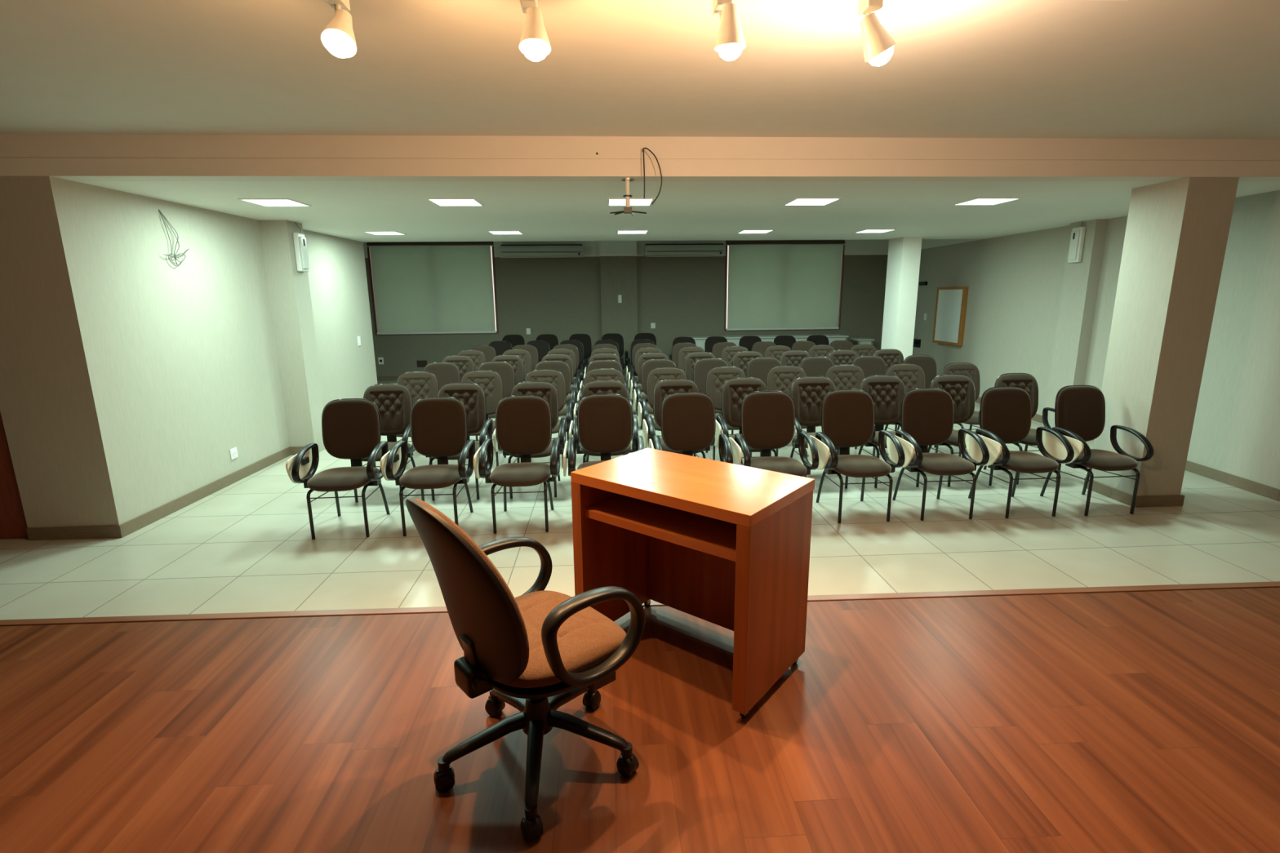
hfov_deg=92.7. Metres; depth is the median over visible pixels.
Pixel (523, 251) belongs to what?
air conditioner
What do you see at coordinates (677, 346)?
chair
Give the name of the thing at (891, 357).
chair
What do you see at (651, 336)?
chair
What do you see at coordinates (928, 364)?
chair
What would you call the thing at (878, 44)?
track spotlight
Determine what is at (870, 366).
chair
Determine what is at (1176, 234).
pillar
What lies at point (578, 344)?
chair
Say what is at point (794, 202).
diffuser
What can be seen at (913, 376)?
chair
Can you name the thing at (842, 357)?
chair
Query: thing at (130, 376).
wall
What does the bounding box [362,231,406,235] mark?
recessed light
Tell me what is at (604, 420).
chair
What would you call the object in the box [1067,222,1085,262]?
emergency light
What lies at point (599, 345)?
chair
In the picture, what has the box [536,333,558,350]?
chair
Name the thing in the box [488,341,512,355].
chair
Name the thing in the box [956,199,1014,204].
diffuser
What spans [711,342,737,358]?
chair
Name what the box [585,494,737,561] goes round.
shelf
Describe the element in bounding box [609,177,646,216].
mount
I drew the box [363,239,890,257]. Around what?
trim
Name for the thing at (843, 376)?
chair
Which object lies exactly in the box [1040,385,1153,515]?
chair
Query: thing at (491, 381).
chair
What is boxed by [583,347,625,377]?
chair
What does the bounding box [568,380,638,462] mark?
chair
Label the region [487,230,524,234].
recessed light
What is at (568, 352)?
chair
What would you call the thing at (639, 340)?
chair
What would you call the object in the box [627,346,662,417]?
chair
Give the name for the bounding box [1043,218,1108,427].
column
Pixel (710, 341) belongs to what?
chair
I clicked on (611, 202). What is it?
recessed light
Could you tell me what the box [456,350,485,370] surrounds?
chair
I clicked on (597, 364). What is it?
chair
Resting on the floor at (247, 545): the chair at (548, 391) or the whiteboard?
the chair at (548, 391)
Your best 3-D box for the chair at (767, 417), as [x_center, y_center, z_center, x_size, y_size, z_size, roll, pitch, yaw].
[1.067,0.243,4.978,0.638,1.000,0.539,-1,12,-3]
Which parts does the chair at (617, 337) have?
backrest, armrest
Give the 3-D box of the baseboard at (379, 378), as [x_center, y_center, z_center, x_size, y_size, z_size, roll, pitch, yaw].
[-3.795,-1.100,13.570,5.920,0.100,0.016,-1,12,-3]
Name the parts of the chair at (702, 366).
backrest, seat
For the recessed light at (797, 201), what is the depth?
5.61 m
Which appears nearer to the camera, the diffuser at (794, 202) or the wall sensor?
the diffuser at (794, 202)
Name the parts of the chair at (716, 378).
leg, backrest, seat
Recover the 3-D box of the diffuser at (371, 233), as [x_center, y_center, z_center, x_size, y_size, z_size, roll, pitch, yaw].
[-3.348,-2.544,8.018,0.380,0.005,0.380,-1,12,-3]
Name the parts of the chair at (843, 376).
backrest, leg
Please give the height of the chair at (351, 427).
1.000 m
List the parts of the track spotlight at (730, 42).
stem, bulb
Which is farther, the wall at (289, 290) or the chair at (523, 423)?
the wall at (289, 290)
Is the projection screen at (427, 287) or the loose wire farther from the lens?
the projection screen at (427, 287)
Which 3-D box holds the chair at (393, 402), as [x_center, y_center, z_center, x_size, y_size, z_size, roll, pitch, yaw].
[-2.382,0.138,5.622,0.638,1.000,0.539,-1,12,-3]
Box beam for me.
[0,133,1279,181]
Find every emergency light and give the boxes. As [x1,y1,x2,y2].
[293,222,309,271]
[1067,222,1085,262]
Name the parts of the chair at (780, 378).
backrest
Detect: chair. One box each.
[285,398,390,539]
[354,383,415,502]
[380,396,475,536]
[396,371,439,464]
[405,497,645,842]
[417,382,493,500]
[423,362,460,389]
[441,355,474,382]
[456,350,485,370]
[457,370,506,466]
[469,345,496,362]
[473,395,559,533]
[475,361,515,439]
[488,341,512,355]
[488,354,524,418]
[493,381,565,498]
[502,334,524,346]
[502,349,531,381]
[511,344,537,382]
[524,369,572,468]
[526,340,550,363]
[534,360,576,441]
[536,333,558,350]
[541,353,577,420]
[546,348,580,392]
[552,344,583,392]
[560,339,587,377]
[563,393,644,476]
[568,333,591,368]
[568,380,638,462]
[573,368,632,456]
[577,360,629,400]
[579,353,626,390]
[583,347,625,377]
[584,343,622,374]
[594,339,623,369]
[601,333,627,368]
[626,338,654,392]
[626,342,657,383]
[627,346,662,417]
[630,352,668,429]
[631,333,656,376]
[633,359,676,414]
[637,367,686,436]
[642,378,715,458]
[648,391,733,463]
[669,337,695,359]
[671,342,697,368]
[677,346,705,372]
[684,351,720,413]
[693,358,733,434]
[704,336,727,353]
[705,366,751,460]
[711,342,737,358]
[714,377,780,457]
[720,346,748,366]
[728,391,818,477]
[732,351,763,377]
[738,335,761,351]
[746,357,781,385]
[751,341,776,357]
[764,345,791,361]
[766,365,817,456]
[773,335,795,348]
[780,350,810,367]
[787,376,848,488]
[791,341,816,352]
[800,356,833,377]
[806,334,829,345]
[808,344,835,357]
[808,389,905,523]
[825,364,875,457]
[828,349,857,365]
[829,340,853,350]
[849,344,876,356]
[852,355,897,431]
[857,375,919,488]
[873,349,903,373]
[884,364,938,453]
[886,387,989,520]
[897,355,937,430]
[927,373,993,486]
[933,362,980,457]
[964,386,1074,518]
[983,373,1061,484]
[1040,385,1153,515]
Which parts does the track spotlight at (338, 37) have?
stem, bulb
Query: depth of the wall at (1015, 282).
7.16 m
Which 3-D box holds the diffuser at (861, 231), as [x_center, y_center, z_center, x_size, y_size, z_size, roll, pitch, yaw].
[3.221,-2.683,8.370,0.380,0.005,0.380,-1,12,-3]
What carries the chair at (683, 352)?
on the floor at (247, 545)
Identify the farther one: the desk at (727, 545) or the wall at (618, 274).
the wall at (618, 274)
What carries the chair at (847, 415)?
on the floor at (247, 545)
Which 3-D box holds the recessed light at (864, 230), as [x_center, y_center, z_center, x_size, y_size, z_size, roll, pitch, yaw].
[3.221,-2.682,8.370,0.420,0.008,0.420,-1,12,-3]
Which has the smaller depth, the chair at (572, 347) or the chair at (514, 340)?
the chair at (572, 347)
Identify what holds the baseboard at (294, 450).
attached to the wall at (289, 290)
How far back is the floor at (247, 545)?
4.47 m
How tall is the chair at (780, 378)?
1.000 m
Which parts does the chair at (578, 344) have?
backrest, armrest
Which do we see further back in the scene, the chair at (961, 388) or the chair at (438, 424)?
the chair at (961, 388)
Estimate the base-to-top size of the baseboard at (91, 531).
0.100 m
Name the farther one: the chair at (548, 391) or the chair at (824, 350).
the chair at (824, 350)
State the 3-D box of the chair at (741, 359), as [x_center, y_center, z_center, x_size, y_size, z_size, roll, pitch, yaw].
[1.542,-0.536,8.578,0.638,1.000,0.539,-1,12,-3]
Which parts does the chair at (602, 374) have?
backrest, armrest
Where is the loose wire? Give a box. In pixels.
[158,208,188,266]
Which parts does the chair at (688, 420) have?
armrest, backrest, armrest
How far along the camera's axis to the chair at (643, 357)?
8.60 m
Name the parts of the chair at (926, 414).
leg, armrest, leg, backrest, leg, seat, leg, armrest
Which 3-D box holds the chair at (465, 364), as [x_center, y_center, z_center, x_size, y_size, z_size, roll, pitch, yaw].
[-2.540,-0.448,8.352,0.638,1.000,0.539,-1,12,-3]
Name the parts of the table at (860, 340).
panel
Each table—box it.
[683,333,848,350]
[849,337,875,345]
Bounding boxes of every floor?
[0,377,1279,620]
[0,587,1279,852]
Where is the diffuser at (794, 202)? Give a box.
[786,199,837,204]
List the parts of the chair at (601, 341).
backrest, armrest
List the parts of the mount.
ceiling plate, arm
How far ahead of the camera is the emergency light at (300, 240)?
6.81 m
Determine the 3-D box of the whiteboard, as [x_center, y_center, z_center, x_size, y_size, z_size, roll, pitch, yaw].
[5.520,-1.968,10.836,0.115,1.000,0.800,-2,12,-6]
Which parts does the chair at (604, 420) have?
armrest, seat, backrest, armrest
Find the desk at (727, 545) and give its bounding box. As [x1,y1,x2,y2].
[570,448,814,718]
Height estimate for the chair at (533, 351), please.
1.000 m
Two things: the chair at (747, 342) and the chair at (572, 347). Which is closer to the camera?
the chair at (572, 347)
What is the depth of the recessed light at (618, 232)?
8.19 m
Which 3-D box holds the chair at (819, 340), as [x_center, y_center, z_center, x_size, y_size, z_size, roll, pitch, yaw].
[3.497,-1.254,11.830,0.601,1.000,0.539,-1,12,-3]
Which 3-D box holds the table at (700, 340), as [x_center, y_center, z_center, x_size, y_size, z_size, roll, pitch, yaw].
[2.727,-1.531,13.378,3.500,0.900,0.550,-1,12,-3]
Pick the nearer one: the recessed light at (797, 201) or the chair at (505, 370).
the recessed light at (797, 201)
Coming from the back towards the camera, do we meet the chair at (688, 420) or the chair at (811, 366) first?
the chair at (811, 366)
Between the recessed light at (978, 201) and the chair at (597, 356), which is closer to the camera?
the recessed light at (978, 201)
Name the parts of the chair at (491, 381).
backrest, seat, leg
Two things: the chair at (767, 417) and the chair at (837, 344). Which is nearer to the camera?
the chair at (767, 417)
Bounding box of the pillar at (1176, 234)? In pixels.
[1091,177,1239,496]
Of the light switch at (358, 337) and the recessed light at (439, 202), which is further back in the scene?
the light switch at (358, 337)
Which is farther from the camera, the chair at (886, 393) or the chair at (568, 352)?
the chair at (568, 352)
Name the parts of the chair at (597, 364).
backrest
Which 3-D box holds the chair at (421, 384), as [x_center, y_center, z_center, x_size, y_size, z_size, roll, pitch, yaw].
[-2.437,-0.062,6.553,0.638,1.000,0.539,-1,12,-4]
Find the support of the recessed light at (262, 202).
in the ceiling at (542, 211)
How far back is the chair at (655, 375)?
6.81 m
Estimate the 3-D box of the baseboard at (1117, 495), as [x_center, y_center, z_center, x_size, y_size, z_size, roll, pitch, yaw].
[4.373,0.575,5.427,0.437,0.095,0.562,-1,12,-3]
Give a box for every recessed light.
[237,198,311,206]
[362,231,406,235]
[426,198,484,206]
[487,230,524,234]
[606,198,654,205]
[616,230,648,234]
[736,229,774,233]
[782,197,842,205]
[853,229,896,232]
[951,197,1022,204]
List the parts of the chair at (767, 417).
armrest, backrest, seat, armrest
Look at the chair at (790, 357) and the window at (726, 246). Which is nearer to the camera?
the chair at (790, 357)
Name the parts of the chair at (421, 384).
backrest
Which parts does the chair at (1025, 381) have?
backrest, leg, seat, armrest, leg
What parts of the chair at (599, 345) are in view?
backrest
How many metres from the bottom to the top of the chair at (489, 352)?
1.000 m
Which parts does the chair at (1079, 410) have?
leg, armrest, backrest, leg, leg, seat, armrest, leg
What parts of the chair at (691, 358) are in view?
backrest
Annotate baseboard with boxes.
[26,524,123,540]
[120,446,290,537]
[289,446,303,455]
[377,373,584,381]
[974,396,1279,501]
[1083,477,1184,507]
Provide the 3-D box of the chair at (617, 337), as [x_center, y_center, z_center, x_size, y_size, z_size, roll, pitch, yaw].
[-0.540,-1.315,12.177,0.601,1.050,0.539,-1,12,-3]
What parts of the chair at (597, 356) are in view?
backrest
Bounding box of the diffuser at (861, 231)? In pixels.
[857,230,890,232]
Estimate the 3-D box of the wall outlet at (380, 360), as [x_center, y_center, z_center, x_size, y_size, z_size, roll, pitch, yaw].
[-5.686,-1.441,13.387,0.110,0.150,0.014,-1,12,-3]
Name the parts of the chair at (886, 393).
leg, armrest, leg, backrest, seat, leg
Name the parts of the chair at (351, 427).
armrest, leg, leg, seat, backrest, leg, armrest, leg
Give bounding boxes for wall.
[0,175,377,528]
[258,219,324,453]
[364,240,888,376]
[600,255,637,377]
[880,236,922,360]
[912,190,1279,489]
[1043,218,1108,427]
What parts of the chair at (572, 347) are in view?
backrest, armrest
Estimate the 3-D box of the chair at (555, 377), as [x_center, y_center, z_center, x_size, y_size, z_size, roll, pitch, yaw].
[-1.054,-0.090,6.621,0.638,1.000,0.539,-1,12,-4]
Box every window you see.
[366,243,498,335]
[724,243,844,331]
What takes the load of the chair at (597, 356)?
on the floor at (247, 545)
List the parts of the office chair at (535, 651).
castor stem, backrest, adjuster knob, arm, castor stem, arm, armrest, castor stem, arm, seat, arm, arm, castor stem, armrest, castor stem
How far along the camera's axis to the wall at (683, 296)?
13.42 m
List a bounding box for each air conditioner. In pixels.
[498,244,584,257]
[644,243,724,257]
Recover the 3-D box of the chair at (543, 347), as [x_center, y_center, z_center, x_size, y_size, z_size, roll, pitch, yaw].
[-1.868,-1.042,11.083,0.601,1.000,0.539,-1,12,-3]
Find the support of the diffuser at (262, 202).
attached to the recessed light at (262, 202)
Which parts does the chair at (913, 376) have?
backrest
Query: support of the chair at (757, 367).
on the floor at (247, 545)
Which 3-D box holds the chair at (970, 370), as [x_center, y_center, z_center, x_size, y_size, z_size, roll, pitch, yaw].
[3.685,-0.190,6.874,0.638,1.000,0.539,-1,12,-4]
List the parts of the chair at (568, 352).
backrest, armrest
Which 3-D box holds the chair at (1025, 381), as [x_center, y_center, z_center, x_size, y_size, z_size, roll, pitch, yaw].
[3.749,0.008,5.951,0.638,1.000,0.539,-1,12,-3]
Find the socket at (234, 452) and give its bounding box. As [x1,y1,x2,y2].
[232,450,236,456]
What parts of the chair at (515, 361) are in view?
backrest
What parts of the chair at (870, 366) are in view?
backrest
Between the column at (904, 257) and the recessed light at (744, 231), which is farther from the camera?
the column at (904, 257)
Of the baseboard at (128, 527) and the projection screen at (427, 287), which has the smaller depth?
the baseboard at (128, 527)
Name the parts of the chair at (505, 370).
seat, backrest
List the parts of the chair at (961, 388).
leg, backrest, seat, leg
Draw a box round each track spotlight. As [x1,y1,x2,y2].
[320,0,356,57]
[519,0,551,61]
[712,0,746,60]
[857,0,896,66]
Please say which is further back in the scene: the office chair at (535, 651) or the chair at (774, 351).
the chair at (774, 351)
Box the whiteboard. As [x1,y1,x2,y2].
[932,286,968,346]
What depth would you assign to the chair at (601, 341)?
11.26 m
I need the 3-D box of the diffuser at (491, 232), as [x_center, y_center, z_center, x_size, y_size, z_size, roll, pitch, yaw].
[-1.781,-2.577,8.102,0.380,0.005,0.380,-1,12,-3]
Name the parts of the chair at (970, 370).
leg, backrest, seat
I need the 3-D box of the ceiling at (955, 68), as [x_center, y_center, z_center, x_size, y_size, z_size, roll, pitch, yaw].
[0.251,-1.455,1.277,12.700,0.100,6.275,-1,12,-3]
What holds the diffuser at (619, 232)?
attached to the recessed light at (618, 232)
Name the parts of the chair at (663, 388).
armrest, backrest, seat, leg, armrest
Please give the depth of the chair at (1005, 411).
5.18 m
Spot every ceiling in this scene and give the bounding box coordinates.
[0,0,1279,138]
[76,181,1279,241]
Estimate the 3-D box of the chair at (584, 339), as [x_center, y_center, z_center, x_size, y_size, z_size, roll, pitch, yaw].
[-1.189,-1.302,12.142,0.601,1.050,0.539,-1,12,-3]
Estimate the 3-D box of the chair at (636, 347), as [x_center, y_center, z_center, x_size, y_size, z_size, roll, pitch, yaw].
[0.084,-0.875,10.222,0.638,1.000,0.539,-1,12,-2]
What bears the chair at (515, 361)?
on the floor at (247, 545)
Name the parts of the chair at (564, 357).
backrest, seat, armrest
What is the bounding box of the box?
[416,360,426,367]
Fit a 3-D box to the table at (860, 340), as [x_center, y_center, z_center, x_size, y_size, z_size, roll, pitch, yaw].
[4.867,-1.527,13.452,0.380,0.820,0.450,-1,12,-3]
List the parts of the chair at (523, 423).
armrest, leg, leg, seat, backrest, leg, leg, armrest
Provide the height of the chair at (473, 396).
1.000 m
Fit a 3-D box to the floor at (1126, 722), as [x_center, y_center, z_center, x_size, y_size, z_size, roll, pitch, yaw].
[0.276,1.453,1.042,12.600,0.100,4.594,-1,12,-3]
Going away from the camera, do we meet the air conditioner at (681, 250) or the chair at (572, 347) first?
the chair at (572, 347)
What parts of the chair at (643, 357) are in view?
armrest, seat, backrest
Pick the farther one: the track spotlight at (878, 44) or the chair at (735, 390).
the chair at (735, 390)
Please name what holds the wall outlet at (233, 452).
attached to the wall at (130, 376)
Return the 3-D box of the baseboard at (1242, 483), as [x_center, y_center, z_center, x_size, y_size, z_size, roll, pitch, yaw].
[5.542,-0.352,9.672,0.239,0.100,9.014,0,12,2]
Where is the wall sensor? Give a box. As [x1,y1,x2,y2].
[919,281,927,285]
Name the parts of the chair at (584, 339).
backrest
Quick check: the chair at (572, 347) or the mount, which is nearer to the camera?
the mount
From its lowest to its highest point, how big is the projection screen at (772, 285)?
1.912 m
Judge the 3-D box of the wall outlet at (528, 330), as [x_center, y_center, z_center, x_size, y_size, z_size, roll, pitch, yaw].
[-2.457,-2.096,13.433,0.090,0.130,0.015,-1,12,-3]
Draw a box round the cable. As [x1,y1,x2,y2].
[595,147,662,204]
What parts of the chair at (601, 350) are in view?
backrest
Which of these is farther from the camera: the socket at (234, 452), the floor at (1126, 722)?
the socket at (234, 452)
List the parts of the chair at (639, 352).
armrest, seat, backrest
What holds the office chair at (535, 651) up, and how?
on the floor at (1126, 722)
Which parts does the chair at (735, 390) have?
armrest, backrest, seat, leg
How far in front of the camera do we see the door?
4.64 m
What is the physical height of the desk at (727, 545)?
0.840 m
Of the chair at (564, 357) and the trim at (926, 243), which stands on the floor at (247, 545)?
the chair at (564, 357)
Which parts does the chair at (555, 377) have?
backrest, seat, armrest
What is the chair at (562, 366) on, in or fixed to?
on the floor at (247, 545)
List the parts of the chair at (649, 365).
armrest, seat, backrest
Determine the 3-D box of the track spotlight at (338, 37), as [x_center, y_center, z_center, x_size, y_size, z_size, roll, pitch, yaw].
[-1.046,-1.416,2.131,0.112,0.249,0.168,-1,12,-3]
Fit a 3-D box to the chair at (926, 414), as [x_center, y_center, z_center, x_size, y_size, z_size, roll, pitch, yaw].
[2.435,0.214,5.051,0.638,1.000,0.539,-1,12,-3]
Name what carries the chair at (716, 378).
on the floor at (247, 545)
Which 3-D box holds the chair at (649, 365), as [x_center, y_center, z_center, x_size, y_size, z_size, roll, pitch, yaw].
[0.239,-0.318,7.624,0.638,1.000,0.539,-1,12,-2]
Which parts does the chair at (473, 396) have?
leg, seat, backrest, leg, armrest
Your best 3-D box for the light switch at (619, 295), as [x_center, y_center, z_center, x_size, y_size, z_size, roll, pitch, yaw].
[-0.437,-2.771,13.242,0.075,0.170,0.015,-1,12,-3]
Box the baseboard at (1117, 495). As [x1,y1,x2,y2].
[1083,477,1184,507]
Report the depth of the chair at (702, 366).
7.76 m
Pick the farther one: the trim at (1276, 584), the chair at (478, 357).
the chair at (478, 357)
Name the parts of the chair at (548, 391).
leg, seat, backrest, leg, armrest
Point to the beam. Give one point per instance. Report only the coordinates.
(70, 157)
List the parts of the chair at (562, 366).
backrest, seat, armrest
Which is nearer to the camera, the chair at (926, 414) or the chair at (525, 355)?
the chair at (926, 414)
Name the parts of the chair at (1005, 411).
leg, armrest, leg, backrest, leg, seat, armrest, leg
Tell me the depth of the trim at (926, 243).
11.30 m
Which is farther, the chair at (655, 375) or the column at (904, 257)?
the column at (904, 257)
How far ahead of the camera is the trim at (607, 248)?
13.03 m
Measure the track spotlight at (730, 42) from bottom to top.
0.243 m
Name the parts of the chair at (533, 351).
backrest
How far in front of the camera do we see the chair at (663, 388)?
5.86 m
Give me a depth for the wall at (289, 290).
6.92 m
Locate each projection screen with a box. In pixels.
[366,242,496,334]
[726,240,845,330]
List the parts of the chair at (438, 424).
armrest, leg, leg, seat, backrest, leg, armrest, leg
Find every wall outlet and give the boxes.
[229,447,238,459]
[377,357,383,364]
[526,328,530,334]
[650,323,655,328]
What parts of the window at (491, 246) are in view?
pane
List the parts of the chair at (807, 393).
leg, armrest, backrest, seat, leg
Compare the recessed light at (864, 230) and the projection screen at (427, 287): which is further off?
the projection screen at (427, 287)
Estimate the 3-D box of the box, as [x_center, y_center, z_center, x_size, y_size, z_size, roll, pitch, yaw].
[-4.806,-1.382,13.453,0.220,0.150,0.010,-1,12,-3]
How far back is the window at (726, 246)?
13.58 m
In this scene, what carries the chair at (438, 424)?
on the floor at (247, 545)
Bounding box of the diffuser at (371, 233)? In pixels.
[366,231,401,234]
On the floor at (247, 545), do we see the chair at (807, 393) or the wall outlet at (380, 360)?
the chair at (807, 393)
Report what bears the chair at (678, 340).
on the floor at (247, 545)
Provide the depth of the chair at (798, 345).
10.47 m
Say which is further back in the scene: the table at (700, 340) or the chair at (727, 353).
the table at (700, 340)
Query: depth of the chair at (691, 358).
8.64 m
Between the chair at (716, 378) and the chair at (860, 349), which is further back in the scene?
the chair at (860, 349)
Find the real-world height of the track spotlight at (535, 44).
0.247 m
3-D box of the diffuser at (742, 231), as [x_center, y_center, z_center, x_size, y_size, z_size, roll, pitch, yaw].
[1.564,-2.648,8.281,0.380,0.005,0.380,-1,12,-3]
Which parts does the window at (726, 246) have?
pane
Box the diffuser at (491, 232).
[490,231,521,234]
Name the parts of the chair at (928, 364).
backrest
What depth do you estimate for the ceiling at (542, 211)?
5.90 m
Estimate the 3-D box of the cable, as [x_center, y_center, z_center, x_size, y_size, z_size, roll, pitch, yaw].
[-0.073,-1.780,4.365,0.474,0.386,0.076,2,12,10]
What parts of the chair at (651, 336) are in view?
backrest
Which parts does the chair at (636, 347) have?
armrest, backrest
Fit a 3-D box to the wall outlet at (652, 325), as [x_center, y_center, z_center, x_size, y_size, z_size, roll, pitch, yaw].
[0.291,-2.243,13.561,0.100,0.120,0.015,-1,12,-3]
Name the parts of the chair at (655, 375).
armrest, seat, backrest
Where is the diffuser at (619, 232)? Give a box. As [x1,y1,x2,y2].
[617,231,646,233]
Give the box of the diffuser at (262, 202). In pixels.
[244,200,306,205]
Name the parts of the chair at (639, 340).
armrest, backrest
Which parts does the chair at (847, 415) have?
leg, armrest, leg, backrest, seat, leg, leg, armrest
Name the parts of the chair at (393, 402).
leg, seat, backrest, armrest, leg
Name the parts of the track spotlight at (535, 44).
bulb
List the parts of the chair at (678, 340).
backrest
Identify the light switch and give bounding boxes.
[357,336,360,346]
[617,294,622,302]
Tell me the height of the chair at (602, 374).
1.000 m
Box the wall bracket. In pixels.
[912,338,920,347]
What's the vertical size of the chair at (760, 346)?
1.000 m
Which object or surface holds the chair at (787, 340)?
on the floor at (247, 545)
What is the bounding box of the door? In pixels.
[0,411,27,538]
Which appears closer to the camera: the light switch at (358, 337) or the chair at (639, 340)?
the light switch at (358, 337)
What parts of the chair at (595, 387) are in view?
armrest, leg, backrest, seat, armrest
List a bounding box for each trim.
[0,581,1279,626]
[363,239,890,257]
[600,240,636,256]
[921,239,981,248]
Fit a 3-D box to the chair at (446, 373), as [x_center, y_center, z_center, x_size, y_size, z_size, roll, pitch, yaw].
[-2.482,-0.262,7.485,0.638,1.000,0.539,-1,12,-3]
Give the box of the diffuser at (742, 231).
[738,230,771,233]
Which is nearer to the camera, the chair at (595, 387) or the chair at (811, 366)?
the chair at (595, 387)
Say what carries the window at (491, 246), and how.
in the wall at (683, 296)

